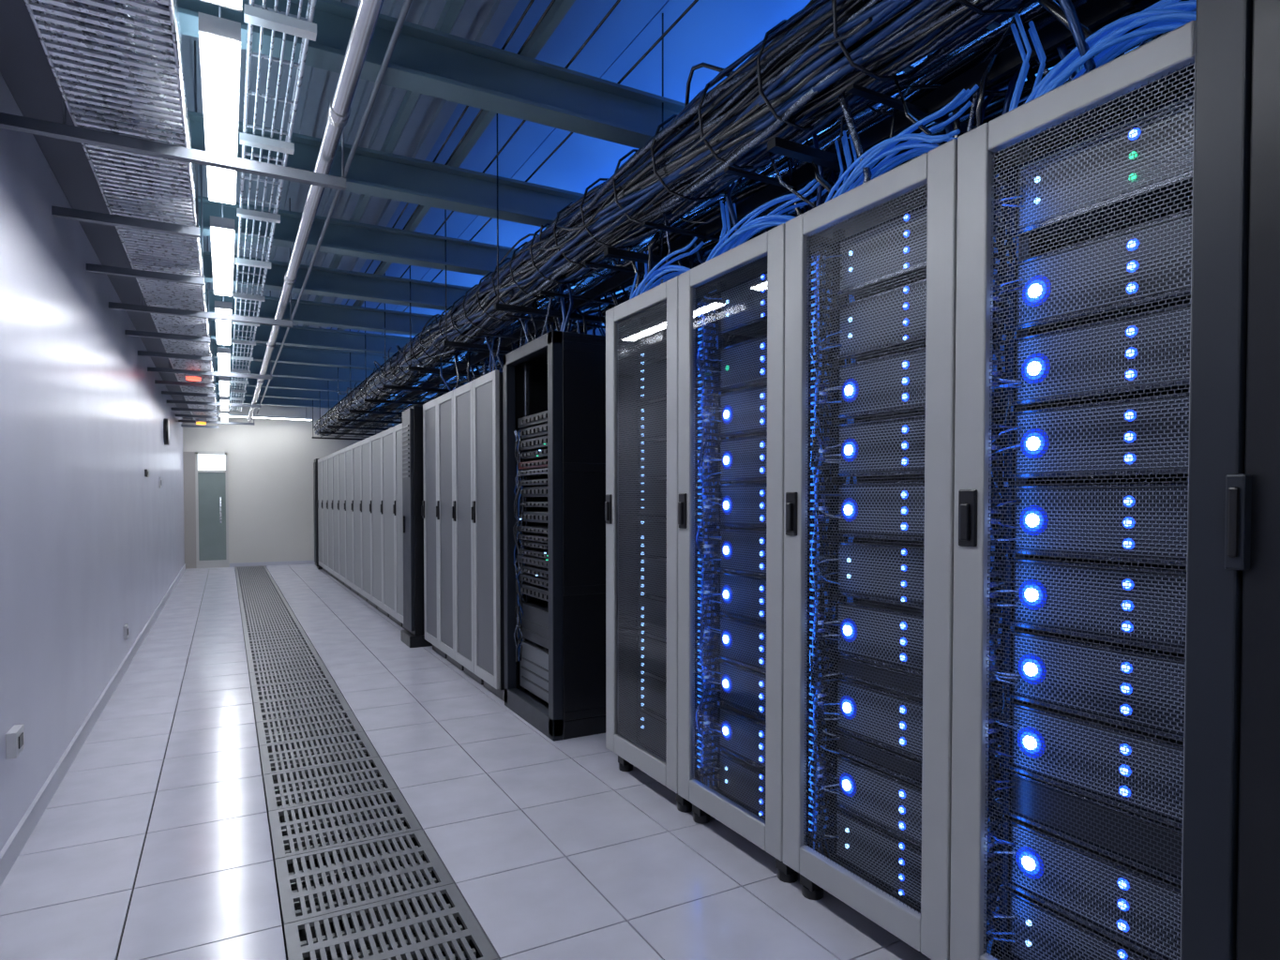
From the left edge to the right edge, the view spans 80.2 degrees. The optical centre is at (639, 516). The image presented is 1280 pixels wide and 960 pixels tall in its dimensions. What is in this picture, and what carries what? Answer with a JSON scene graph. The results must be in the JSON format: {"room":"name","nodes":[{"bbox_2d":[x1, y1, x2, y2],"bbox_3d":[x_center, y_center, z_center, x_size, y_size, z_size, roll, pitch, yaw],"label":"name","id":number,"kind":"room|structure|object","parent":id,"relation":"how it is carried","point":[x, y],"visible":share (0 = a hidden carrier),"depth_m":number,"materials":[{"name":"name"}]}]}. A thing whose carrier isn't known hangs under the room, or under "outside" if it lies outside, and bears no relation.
{"room":"server room","nodes":[
{"label":"server room","id":0,"kind":"room"},
{"bbox_2d":[0,73,184,851],"bbox_3d":[-4.119,-0.614,5.977,0.120,3.680,18.860,-1,1,-29],"label":"wall","id":1,"kind":"structure","parent":0,"point":[91,545],"depth_m":3.66,"materials":[{"name":"paint"}]},
{"bbox_2d":[5,724,24,759],"bbox_3d":[-2.247,0.809,2.734,0.034,0.090,0.120,-1,1,-29],"label":"power socket","id":2,"kind":"object","parent":1,"relation":"attached to","point":[15,736],"visible":1,"depth_m":2.69,"materials":[{"name":"grey plastic"}]},
{"bbox_2d":[0,563,185,887],"bbox_3d":[-4.060,1.118,6.048,0.016,0.095,18.860,-1,1,-29],"label":"baseboard","id":3,"kind":"structure","parent":1,"relation":"attached to","point":[13,847],"depth_m":3.56,"materials":[{"name":"grey"}]},
{"bbox_2d":[0,0,193,419],"bbox_3d":[-3.970,-1.845,6.030,0.220,0.380,18.860,-1,1,-29],"label":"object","id":4,"kind":"structure","parent":1,"relation":"attached to","point":[25,68],"depth_m":3.31,"materials":[{"name":"grey metal"}]},
{"bbox_2d":[123,624,128,639],"bbox_3d":[-3.927,0.880,5.807,0.024,0.100,0.120,-1,1,-29],"label":"power socket","id":5,"kind":"object","parent":1,"relation":"attached to","point":[126,626],"visible":1,"depth_m":5.76,"materials":[{"name":"grey plastic"}]},
{"bbox_2d":[144,469,149,477],"bbox_3d":[-4.856,-0.427,7.482,0.024,0.070,0.220,-1,1,-29],"label":"wall control panel","id":6,"kind":"object","parent":1,"relation":"attached to","point":[146,472],"visible":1,"depth_m":7.39,"materials":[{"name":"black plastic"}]},
{"bbox_2d":[158,477,161,487],"bbox_3d":[-5.669,-0.401,8.975,0.024,0.120,0.120,-1,1,-29],"label":"light switch","id":7,"kind":"object","parent":1,"relation":"attached to","point":[159,478],"visible":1,"depth_m":8.92,"materials":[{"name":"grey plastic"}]},
{"bbox_2d":[163,418,169,445],"bbox_3d":[-6.135,-1.100,9.845,0.055,0.340,0.340,-1,1,-29],"label":"wall clock","id":8,"kind":"object","parent":1,"relation":"attached to","point":[166,423],"visible":1,"depth_m":9.73,"materials":[{"name":"black plastic"}]},
{"bbox_2d":[182,405,400,568],"bbox_3d":[-6.858,-0.822,15.290,3.990,3.680,0.120,-1,1,-29],"label":"wall","id":9,"kind":"structure","parent":0,"point":[270,461],"depth_m":14.99,"materials":[{"name":"white paint"}]},
{"bbox_2d":[182,451,196,569],"bbox_3d":[-8.488,-0.120,14.326,0.190,2.200,0.040,-1,1,-29],"label":"trim","id":10,"kind":"structure","parent":9,"relation":"attached to","point":[189,495],"depth_m":14.31,"materials":[{"name":"grey metal"}]},
{"bbox_2d":[197,453,225,470],"bbox_3d":[-8.165,-1.034,14.481,0.455,0.300,0.020,-1,1,-29],"label":"transom window","id":11,"kind":"structure","parent":9,"relation":"in","point":[213,462],"depth_m":14.47,"materials":[{"name":"white glass"}]},
{"bbox_2d":[195,451,228,568],"bbox_3d":[-8.163,-0.134,14.497,0.545,2.220,0.050,-1,1,-29],"label":"frame","id":12,"kind":"object","parent":9,"relation":"attached to","point":[219,563],"visible":1,"depth_m":14.46,"materials":[{"name":"silver metal"}]},
{"bbox_2d":[197,472,226,560],"bbox_3d":[-8.165,-0.004,14.504,0.455,1.680,0.020,-1,1,-29],"label":"glass leaf","id":13,"kind":"object","parent":9,"relation":"attached to","point":[211,486],"visible":1,"depth_m":14.49,"materials":[{"name":"glass"}]},
{"bbox_2d":[219,496,221,523],"bbox_3d":[-8.024,-0.125,14.530,0.030,0.500,0.065,-1,1,-29],"label":"door handle","id":14,"kind":"object","parent":13,"relation":"attached to","point":[219,497],"depth_m":14.51,"materials":[{"name":"metal"}]},
{"bbox_2d":[229,560,315,567],"bbox_3d":[-6.502,0.920,15.448,3.250,0.070,0.012,-1,1,-29],"label":"baseboard","id":15,"kind":"structure","parent":9,"relation":"attached to","point":[291,562],"depth_m":15.02,"materials":[{"name":"grey"}]},
{"bbox_2d":[0,563,931,959],"bbox_3d":[-2.315,1.343,7.004,3.990,0.402,18.860,-1,1,-29],"label":"floor","id":16,"kind":"structure","parent":0,"point":[155,843],"depth_m":3.00,"materials":[{"name":"white tile"}]},
{"bbox_2d":[313,458,322,569],"bbox_3d":[-5.662,-0.053,14.467,0.995,2.060,0.380,-1,1,-29],"label":"tall cabinet","id":17,"kind":"object","parent":16,"relation":"on","point":[315,463],"visible":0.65,"depth_m":14.10,"materials":[{"name":"black metal"}]},
{"bbox_2d":[316,457,327,572],"bbox_3d":[-5.356,-0.032,13.981,1.022,2.040,0.719,-1,1,-29],"label":"rack","id":18,"kind":"object","parent":16,"relation":"on","point":[320,461],"visible":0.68,"depth_m":13.79,"materials":[{"name":"silver metal"}]},
{"bbox_2d":[321,455,331,576],"bbox_3d":[-5.008,-0.018,13.343,1.022,2.040,0.719,-1,1,-29],"label":"rack","id":19,"kind":"object","parent":16,"relation":"on","point":[324,459],"visible":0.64,"depth_m":13.15,"materials":[{"name":"silver metal"}]},
{"bbox_2d":[326,453,337,580],"bbox_3d":[-4.660,-0.004,12.704,1.022,2.040,0.719,-1,1,-29],"label":"rack","id":20,"kind":"object","parent":16,"relation":"on","point":[329,457],"visible":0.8,"depth_m":12.53,"materials":[{"name":"silver metal"}]},
{"bbox_2d":[331,451,344,585],"bbox_3d":[-4.311,0.011,12.066,1.022,2.040,0.719,-1,1,-29],"label":"rack","id":21,"kind":"object","parent":16,"relation":"on","point":[335,456],"visible":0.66,"depth_m":11.88,"materials":[{"name":"silver metal"}]},
{"bbox_2d":[337,448,350,589],"bbox_3d":[-3.963,0.025,11.428,1.022,2.040,0.719,-1,1,-29],"label":"rack","id":22,"kind":"object","parent":16,"relation":"on","point":[341,453],"visible":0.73,"depth_m":11.22,"materials":[{"name":"silver metal"}]},
{"bbox_2d":[344,444,358,595],"bbox_3d":[-3.615,0.039,10.789,1.022,2.040,0.719,-1,1,-29],"label":"rack","id":23,"kind":"object","parent":16,"relation":"on","point":[348,450],"visible":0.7,"depth_m":10.59,"materials":[{"name":"silver metal"}]},
{"bbox_2d":[351,440,367,602],"bbox_3d":[-3.267,0.053,10.151,1.022,2.040,0.719,-1,1,-29],"label":"rack","id":24,"kind":"object","parent":16,"relation":"on","point":[356,447],"visible":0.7,"depth_m":9.94,"materials":[{"name":"silver metal"}]},
{"bbox_2d":[359,436,376,608],"bbox_3d":[-2.919,0.068,9.512,1.022,2.040,0.719,-1,1,-29],"label":"rack","id":25,"kind":"object","parent":16,"relation":"on","point":[366,515],"visible":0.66,"depth_m":9.31,"materials":[{"name":"silver metal"}]},
{"bbox_2d":[369,432,389,617],"bbox_3d":[-2.571,0.082,8.874,1.022,2.040,0.719,-1,1,-29],"label":"rack","id":26,"kind":"object","parent":16,"relation":"on","point":[375,440],"visible":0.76,"depth_m":8.67,"materials":[{"name":"silver metal"}]},
{"bbox_2d":[379,426,402,627],"bbox_3d":[-2.223,0.096,8.236,1.022,2.040,0.719,-1,1,-29],"label":"rack","id":27,"kind":"object","parent":16,"relation":"on","point":[388,435],"visible":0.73,"depth_m":8.02,"materials":[{"name":"silver metal"}]},
{"bbox_2d":[392,422,406,630],"bbox_3d":[-1.874,0.110,7.597,1.022,2.040,0.719,-1,1,-29],"label":"rack","id":28,"kind":"object","parent":16,"relation":"on","point":[398,503],"visible":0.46,"depth_m":7.55,"materials":[{"name":"silver metal"}]},
{"bbox_2d":[400,406,432,647],"bbox_3d":[-1.659,0.083,7.037,1.020,2.120,0.400,-1,1,-29],"label":"tall cabinet","id":29,"kind":"object","parent":16,"relation":"on","point":[413,454],"visible":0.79,"depth_m":6.69,"materials":[{"name":"black metal"}]},
{"bbox_2d":[421,398,447,659],"bbox_3d":[-1.322,0.093,6.584,1.022,2.120,0.492,-1,1,-29],"label":"rack","id":30,"kind":"object","parent":16,"relation":"on","point":[429,409],"visible":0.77,"depth_m":6.37,"materials":[{"name":"silver metal"}]},
{"bbox_2d":[436,390,464,670],"bbox_3d":[-1.083,0.103,6.145,1.022,2.120,0.492,-1,1,-29],"label":"rack","id":31,"kind":"object","parent":16,"relation":"on","point":[444,402],"visible":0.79,"depth_m":5.92,"materials":[{"name":"silver metal"}]},
{"bbox_2d":[451,380,483,684],"bbox_3d":[-0.843,0.113,5.706,1.022,2.120,0.492,-1,1,-29],"label":"rack","id":32,"kind":"object","parent":16,"relation":"on","point":[463,434],"visible":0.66,"depth_m":5.48,"materials":[{"name":"silver metal"}]},
{"bbox_2d":[470,369,504,701],"bbox_3d":[-0.604,0.122,5.267,1.022,2.120,0.492,-1,1,-29],"label":"rack","id":33,"kind":"object","parent":16,"relation":"on","point":[487,509],"visible":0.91,"depth_m":4.96,"materials":[{"name":"silver metal"}]},
{"bbox_2d":[502,330,605,741],"bbox_3d":[-0.223,0.096,4.654,1.000,2.200,0.820,-1,1,-29],"label":"rack","id":34,"kind":"object","parent":16,"relation":"on","point":[554,384],"visible":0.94,"depth_m":4.18,"materials":[{"name":"black metal"}]},
{"bbox_2d":[604,275,692,813],"bbox_3d":[0.422,0.120,3.595,1.020,2.200,0.657,-1,1,-29],"label":"rack","id":35,"kind":"object","parent":16,"relation":"on","point":[641,503],"visible":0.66,"depth_m":3.41,"materials":[{"name":"silver metal"}]},
{"bbox_2d":[677,223,798,883],"bbox_3d":[0.739,0.133,3.014,1.020,2.200,0.656,-1,1,-29],"label":"rack","id":36,"kind":"object","parent":16,"relation":"on","point":[731,305],"visible":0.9,"depth_m":2.87,"materials":[{"name":"silver metal"}]},
{"bbox_2d":[783,138,957,959],"bbox_3d":[1.056,0.146,2.434,1.020,2.200,0.654,-1,1,-29],"label":"rack","id":37,"kind":"object","parent":16,"relation":"on","point":[870,270],"visible":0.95,"depth_m":2.25,"materials":[{"name":"silver metal"}]},
{"bbox_2d":[949,20,1195,959],"bbox_3d":[1.360,0.158,1.876,1.020,2.200,0.619,-1,1,-29],"label":"rack","id":38,"kind":"object","parent":16,"relation":"on","point":[1075,208],"visible":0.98,"depth_m":1.72,"materials":[{"name":"silver metal"}]},
{"bbox_2d":[1180,0,1279,959],"bbox_3d":[1.518,0.069,1.155,1.030,2.410,0.772,-1,1,-29],"label":"tall cabinet","id":39,"kind":"object","parent":16,"relation":"on","point":[1230,891],"visible":1,"depth_m":1.20,"materials":[{"name":"black metal"}]},
{"bbox_2d":[131,0,811,337],"bbox_3d":[-2.315,-2.505,6.918,3.990,0.140,18.860,-1,1,-29],"label":"ceiling","id":40,"kind":"structure","parent":0,"point":[717,33],"depth_m":4.35,"materials":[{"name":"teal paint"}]},
{"bbox_2d":[23,0,217,421],"bbox_3d":[-3.607,-1.570,5.977,0.370,0.130,17.009,-1,1,-29],"label":"cable tray","id":41,"kind":"object","parent":40,"relation":"hanging from","point":[148,250],"visible":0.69,"depth_m":2.80,"materials":[{"name":"metal"}]},
{"bbox_2d":[184,375,201,381],"bbox_3d":[-4.955,-1.537,8.428,0.160,0.047,0.160,-1,1,-29],"label":"beacon light","id":42,"kind":"object","parent":41,"relation":"attached to","point":[196,378],"visible":0.99,"depth_m":8.38,"materials":[{"name":"red plastic"}]},
{"bbox_2d":[195,417,206,424],"bbox_3d":[-7.368,-1.601,12.750,0.160,0.112,0.160,-1,1,-29],"label":"beacon light","id":43,"kind":"object","parent":41,"relation":"attached to","point":[199,421],"visible":0.9,"depth_m":12.70,"materials":[{"name":"yellow plastic"}]},
{"bbox_2d":[55,0,186,127],"bbox_3d":[-0.792,-1.613,0.791,0.350,0.150,5.210,-1,1,-29],"label":"duct","id":44,"kind":"object","parent":40,"relation":"hanging from","point":[70,1],"visible":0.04,"depth_m":2.58,"materials":[{"name":"white metal"}]},
{"bbox_2d":[51,40,199,238],"bbox_3d":[-2.463,-1.899,3.650,0.590,1.005,0.040,-1,1,-29],"label":"support strut","id":45,"kind":"object","parent":40,"relation":"hanging from","point":[58,212],"visible":0.89,"depth_m":3.67,"materials":[{"name":"grey metal"}]},
{"bbox_2d":[85,165,204,286],"bbox_3d":[-2.927,-1.919,4.502,0.590,1.005,0.040,-1,1,-29],"label":"support strut","id":46,"kind":"object","parent":40,"relation":"hanging from","point":[92,268],"visible":0.89,"depth_m":4.52,"materials":[{"name":"grey metal"}]},
{"bbox_2d":[124,236,210,343],"bbox_3d":[-3.856,-1.957,6.204,0.590,1.005,0.040,-1,1,-29],"label":"support strut","id":47,"kind":"object","parent":40,"relation":"hanging from","point":[132,333],"visible":0.79,"depth_m":6.22,"materials":[{"name":"grey metal"}]},
{"bbox_2d":[0,0,346,191],"bbox_3d":[-1.752,-1.883,2.933,1.150,1.005,0.040,-1,1,-29],"label":"support strut","id":48,"kind":"object","parent":40,"relation":"hanging from","point":[12,122],"visible":0.87,"depth_m":2.90,"materials":[{"name":"grey metal"}]},
{"bbox_2d":[137,282,211,361],"bbox_3d":[-4.320,-1.976,7.056,0.590,1.005,0.040,-1,1,-29],"label":"support strut","id":49,"kind":"object","parent":40,"relation":"hanging from","point":[140,353],"visible":0.79,"depth_m":7.06,"materials":[{"name":"grey metal"}]},
{"bbox_2d":[154,339,214,388],"bbox_3d":[-5.249,-2.014,8.759,0.590,1.005,0.040,-1,1,-29],"label":"support strut","id":50,"kind":"object","parent":40,"relation":"hanging from","point":[169,383],"visible":0.89,"depth_m":8.78,"materials":[{"name":"grey metal"}]},
{"bbox_2d":[161,358,215,397],"bbox_3d":[-5.713,-2.033,9.610,0.590,1.005,0.040,-1,1,-29],"label":"support strut","id":51,"kind":"object","parent":40,"relation":"hanging from","point":[162,392],"visible":0.79,"depth_m":9.61,"materials":[{"name":"grey metal"}]},
{"bbox_2d":[171,384,217,412],"bbox_3d":[-6.642,-2.071,11.313,0.590,1.005,0.040,-1,1,-29],"label":"support strut","id":52,"kind":"object","parent":40,"relation":"hanging from","point":[173,409],"visible":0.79,"depth_m":11.33,"materials":[{"name":"grey metal"}]},
{"bbox_2d":[175,394,217,418],"bbox_3d":[-7.106,-2.090,12.164,0.590,1.005,0.040,-1,1,-29],"label":"support strut","id":53,"kind":"object","parent":40,"relation":"hanging from","point":[176,415],"visible":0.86,"depth_m":12.18,"materials":[{"name":"grey metal"}]},
{"bbox_2d":[180,406,218,428],"bbox_3d":[-8.035,-2.128,13.867,0.590,1.005,0.040,-1,1,-29],"label":"support strut","id":54,"kind":"object","parent":40,"relation":"hanging from","point":[183,426],"visible":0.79,"depth_m":13.89,"materials":[{"name":"grey metal"}]},
{"bbox_2d":[108,178,292,327],"bbox_3d":[-3.145,-1.941,5.487,1.150,1.005,0.040,-1,1,-29],"label":"support strut","id":55,"kind":"object","parent":40,"relation":"hanging from","point":[112,306],"visible":0.73,"depth_m":5.47,"materials":[{"name":"grey metal"}]},
{"bbox_2d":[147,290,271,379],"bbox_3d":[-4.538,-1.998,8.041,1.150,1.005,0.040,-1,1,-29],"label":"support strut","id":56,"kind":"object","parent":40,"relation":"hanging from","point":[153,369],"visible":0.68,"depth_m":8.04,"materials":[{"name":"grey metal"}]},
{"bbox_2d":[166,391,261,407],"bbox_3d":[-5.931,-2.055,10.595,1.150,1.005,0.040,-1,1,-29],"label":"support strut","id":57,"kind":"object","parent":40,"relation":"hanging from","point":[183,401],"visible":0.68,"depth_m":10.59,"materials":[{"name":"grey metal"}]},
{"bbox_2d":[178,411,254,425],"bbox_3d":[-7.324,-2.112,13.150,1.150,1.005,0.040,-1,1,-29],"label":"support strut","id":58,"kind":"object","parent":40,"relation":"hanging from","point":[191,420],"visible":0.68,"depth_m":13.17,"materials":[{"name":"grey metal"}]},
{"bbox_2d":[198,5,240,205],"bbox_3d":[-1.671,-1.949,3.021,0.116,0.878,1.520,-1,1,-29],"label":"ceiling light","id":59,"kind":"object","parent":40,"relation":"hanging from","point":[219,38],"depth_m":2.70,"materials":[{"name":"white plastic"}]},
{"bbox_2d":[199,0,242,12],"bbox_3d":[-0.866,-1.916,1.547,0.116,0.878,1.520,-1,1,-29],"label":"ceiling light","id":60,"kind":"object","parent":40,"relation":"hanging from","point":[235,5],"depth_m":2.21,"materials":[{"name":"white plastic"}]},
{"bbox_2d":[210,202,234,296],"bbox_3d":[-2.585,-1.986,4.698,0.116,0.878,1.520,-1,1,-29],"label":"ceiling light","id":61,"kind":"object","parent":40,"relation":"hanging from","point":[221,229],"depth_m":4.44,"materials":[{"name":"white plastic"}]},
{"bbox_2d":[214,295,232,345],"bbox_3d":[-3.518,-2.025,6.410,0.116,0.878,1.520,-1,1,-29],"label":"ceiling light","id":62,"kind":"object","parent":40,"relation":"hanging from","point":[223,328],"depth_m":6.27,"materials":[{"name":"white plastic"}]},
{"bbox_2d":[217,345,230,373],"bbox_3d":[-4.476,-2.064,8.165,0.116,0.878,1.520,-1,1,-29],"label":"ceiling light","id":63,"kind":"object","parent":40,"relation":"attached to","point":[223,353],"depth_m":7.82,"materials":[{"name":"white plastic"}]},
{"bbox_2d":[218,376,229,396],"bbox_3d":[-5.433,-2.103,9.921,0.116,0.878,1.520,-1,1,-29],"label":"ceiling light","id":64,"kind":"object","parent":40,"relation":"attached to","point":[224,382],"depth_m":9.68,"materials":[{"name":"white plastic"}]},
{"bbox_2d":[220,395,228,410],"bbox_3d":[-6.391,-2.142,11.676,0.116,0.878,1.520,-1,1,-29],"label":"ceiling light","id":65,"kind":"object","parent":40,"relation":"attached to","point":[223,399],"depth_m":11.19,"materials":[{"name":"white plastic"}]},
{"bbox_2d":[220,410,228,421],"bbox_3d":[-7.348,-2.182,13.432,0.116,0.878,1.520,-1,1,-29],"label":"ceiling light","id":66,"kind":"object","parent":40,"relation":"attached to","point":[224,414],"depth_m":13.07,"materials":[{"name":"white plastic"}]},
{"bbox_2d":[218,406,312,421],"bbox_3d":[-7.121,-2.259,14.476,1.600,0.770,0.080,-1,1,-29],"label":"light","id":67,"kind":"object","parent":40,"relation":"attached to","point":[219,414],"visible":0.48,"depth_m":14.50,"materials":[{"name":"white"}]},
{"bbox_2d":[229,0,316,411],"bbox_3d":[-3.195,-1.751,6.193,0.215,0.105,17.000,-1,1,-29],"label":"cable tray","id":68,"kind":"object","parent":40,"relation":"attached to","point":[275,20],"visible":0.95,"depth_m":3.33,"materials":[{"name":"metal"}]},
{"bbox_2d":[217,394,402,410],"bbox_3d":[-6.130,-2.112,13.926,3.990,0.200,0.140,-1,1,-29],"label":"ceiling beam","id":69,"kind":"structure","parent":40,"relation":"attached to","point":[273,401],"depth_m":13.77,"materials":[{"name":"grey metal"}]},
{"bbox_2d":[246,0,383,422],"bbox_3d":[-2.965,-1.579,6.209,0.074,0.074,17.800,-1,1,-29],"label":"conduit pipe","id":70,"kind":"object","parent":40,"relation":"attached to","point":[368,12],"visible":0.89,"depth_m":2.93,"materials":[{"name":"metal"}]},
{"bbox_2d":[214,384,425,404],"bbox_3d":[-5.556,-2.088,12.873,3.990,0.200,0.140,-1,1,-29],"label":"ceiling beam","id":71,"kind":"structure","parent":40,"relation":"attached to","point":[281,393],"depth_m":12.72,"materials":[{"name":"grey metal"}]},
{"bbox_2d":[214,376,440,397],"bbox_3d":[-4.981,-2.065,11.820,3.990,0.200,0.140,-1,1,-29],"label":"ceiling beam","id":72,"kind":"structure","parent":40,"relation":"attached to","point":[284,383],"depth_m":11.70,"materials":[{"name":"grey metal"}]},
{"bbox_2d":[211,357,452,386],"bbox_3d":[-4.407,-2.041,10.766,3.990,0.200,0.140,-1,1,-29],"label":"ceiling beam","id":73,"kind":"structure","parent":40,"relation":"attached to","point":[281,369],"depth_m":10.63,"materials":[{"name":"grey metal"}]},
{"bbox_2d":[256,0,412,413],"bbox_3d":[-3.017,-1.837,6.664,0.024,0.023,18.660,-1,1,-29],"label":"conduit","id":74,"kind":"object","parent":40,"relation":"attached to","point":[406,5],"visible":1,"depth_m":3.46,"materials":[{"name":"grey metal"}]},
{"bbox_2d":[210,339,489,376],"bbox_3d":[-3.833,-2.017,9.713,3.990,0.200,0.140,-1,1,-29],"label":"ceiling beam","id":75,"kind":"structure","parent":40,"relation":"attached to","point":[289,354],"depth_m":9.55,"materials":[{"name":"grey metal"}]},
{"bbox_2d":[209,318,497,361],"bbox_3d":[-3.258,-1.994,8.660,3.990,0.200,0.140,-1,1,-29],"label":"ceiling beam","id":76,"kind":"structure","parent":40,"relation":"attached to","point":[297,336],"depth_m":8.50,"materials":[{"name":"grey metal"}]},
{"bbox_2d":[206,288,556,343],"bbox_3d":[-2.684,-1.970,7.606,3.990,0.200,0.140,-1,1,-29],"label":"ceiling beam","id":77,"kind":"structure","parent":40,"relation":"attached to","point":[308,312],"depth_m":7.43,"materials":[{"name":"grey metal"}]},
{"bbox_2d":[136,186,635,294],"bbox_3d":[-1.535,-1.923,5.500,3.990,0.200,0.140,-1,1,-29],"label":"ceiling beam","id":78,"kind":"structure","parent":40,"relation":"attached to","point":[341,237],"depth_m":5.30,"materials":[{"name":"grey metal"}]},
{"bbox_2d":[120,110,686,242],"bbox_3d":[-0.970,-1.900,4.464,3.990,0.200,0.140,-1,1,-29],"label":"ceiling beam","id":79,"kind":"structure","parent":40,"relation":"attached to","point":[371,173],"depth_m":4.30,"materials":[{"name":"grey metal"}]},
{"bbox_2d":[203,251,604,329],"bbox_3d":[-2.109,-1.947,6.553,3.990,0.200,0.140,-1,1,-29],"label":"ceiling beam","id":80,"kind":"structure","parent":40,"relation":"attached to","point":[323,281],"depth_m":6.38,"materials":[{"name":"grey metal"}]},
{"bbox_2d":[177,0,684,149],"bbox_3d":[-0.386,-1.876,3.393,3.990,0.200,0.140,-1,1,-29],"label":"ceiling beam","id":81,"kind":"structure","parent":40,"relation":"attached to","point":[424,60],"depth_m":3.20,"materials":[{"name":"grey metal"}]},
{"bbox_2d":[302,0,575,331],"bbox_3d":[-2.596,-2.077,6.775,0.410,0.050,18.860,-1,1,-29],"label":"ceiling purlins","id":82,"kind":"structure","parent":40,"relation":"attached to","point":[558,10],"depth_m":3.79,"materials":[{"name":"blue metal"}]},
{"bbox_2d":[380,65,1081,432],"bbox_3d":[-1.502,-2.000,8.478,0.080,0.980,15.200,-1,1,-29],"label":"light","id":83,"kind":"object","parent":40,"relation":"hanging from","point":[1079,67],"visible":0.02,"depth_m":6.26,"materials":[{"name":"blue"}]},
{"bbox_2d":[311,0,1196,440],"bbox_3d":[-1.649,-1.737,7.092,1.191,1.484,17.103,-1,1,-29],"label":"cable bundle","id":84,"kind":"object","parent":40,"relation":"hanging from","point":[781,129],"visible":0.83,"depth_m":2.59,"materials":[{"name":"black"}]},
{"bbox_2d":[330,0,698,334],"bbox_3d":[-2.298,-2.062,6.938,0.562,0.010,18.860,-1,1,-29],"label":"ceiling panel","id":85,"kind":"object","parent":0,"point":[692,5],"depth_m":3.47,"materials":[{"name":"metal"}]},
{"bbox_2d":[401,8,1196,421],"bbox_3d":[-0.511,-0.658,7.944,0.120,3.680,18.860,-1,1,-29],"label":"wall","id":86,"kind":"structure","parent":0,"point":[590,332],"depth_m":5.73,"materials":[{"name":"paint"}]},
{"bbox_2d":[1009,11,1097,81],"bbox_3d":[0.212,-1.852,2.296,3.990,0.200,0.140,-1,1,-29],"label":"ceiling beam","id":87,"kind":"structure","parent":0,"point":[1082,66],"depth_m":3.09,"materials":[{"name":"metal"}]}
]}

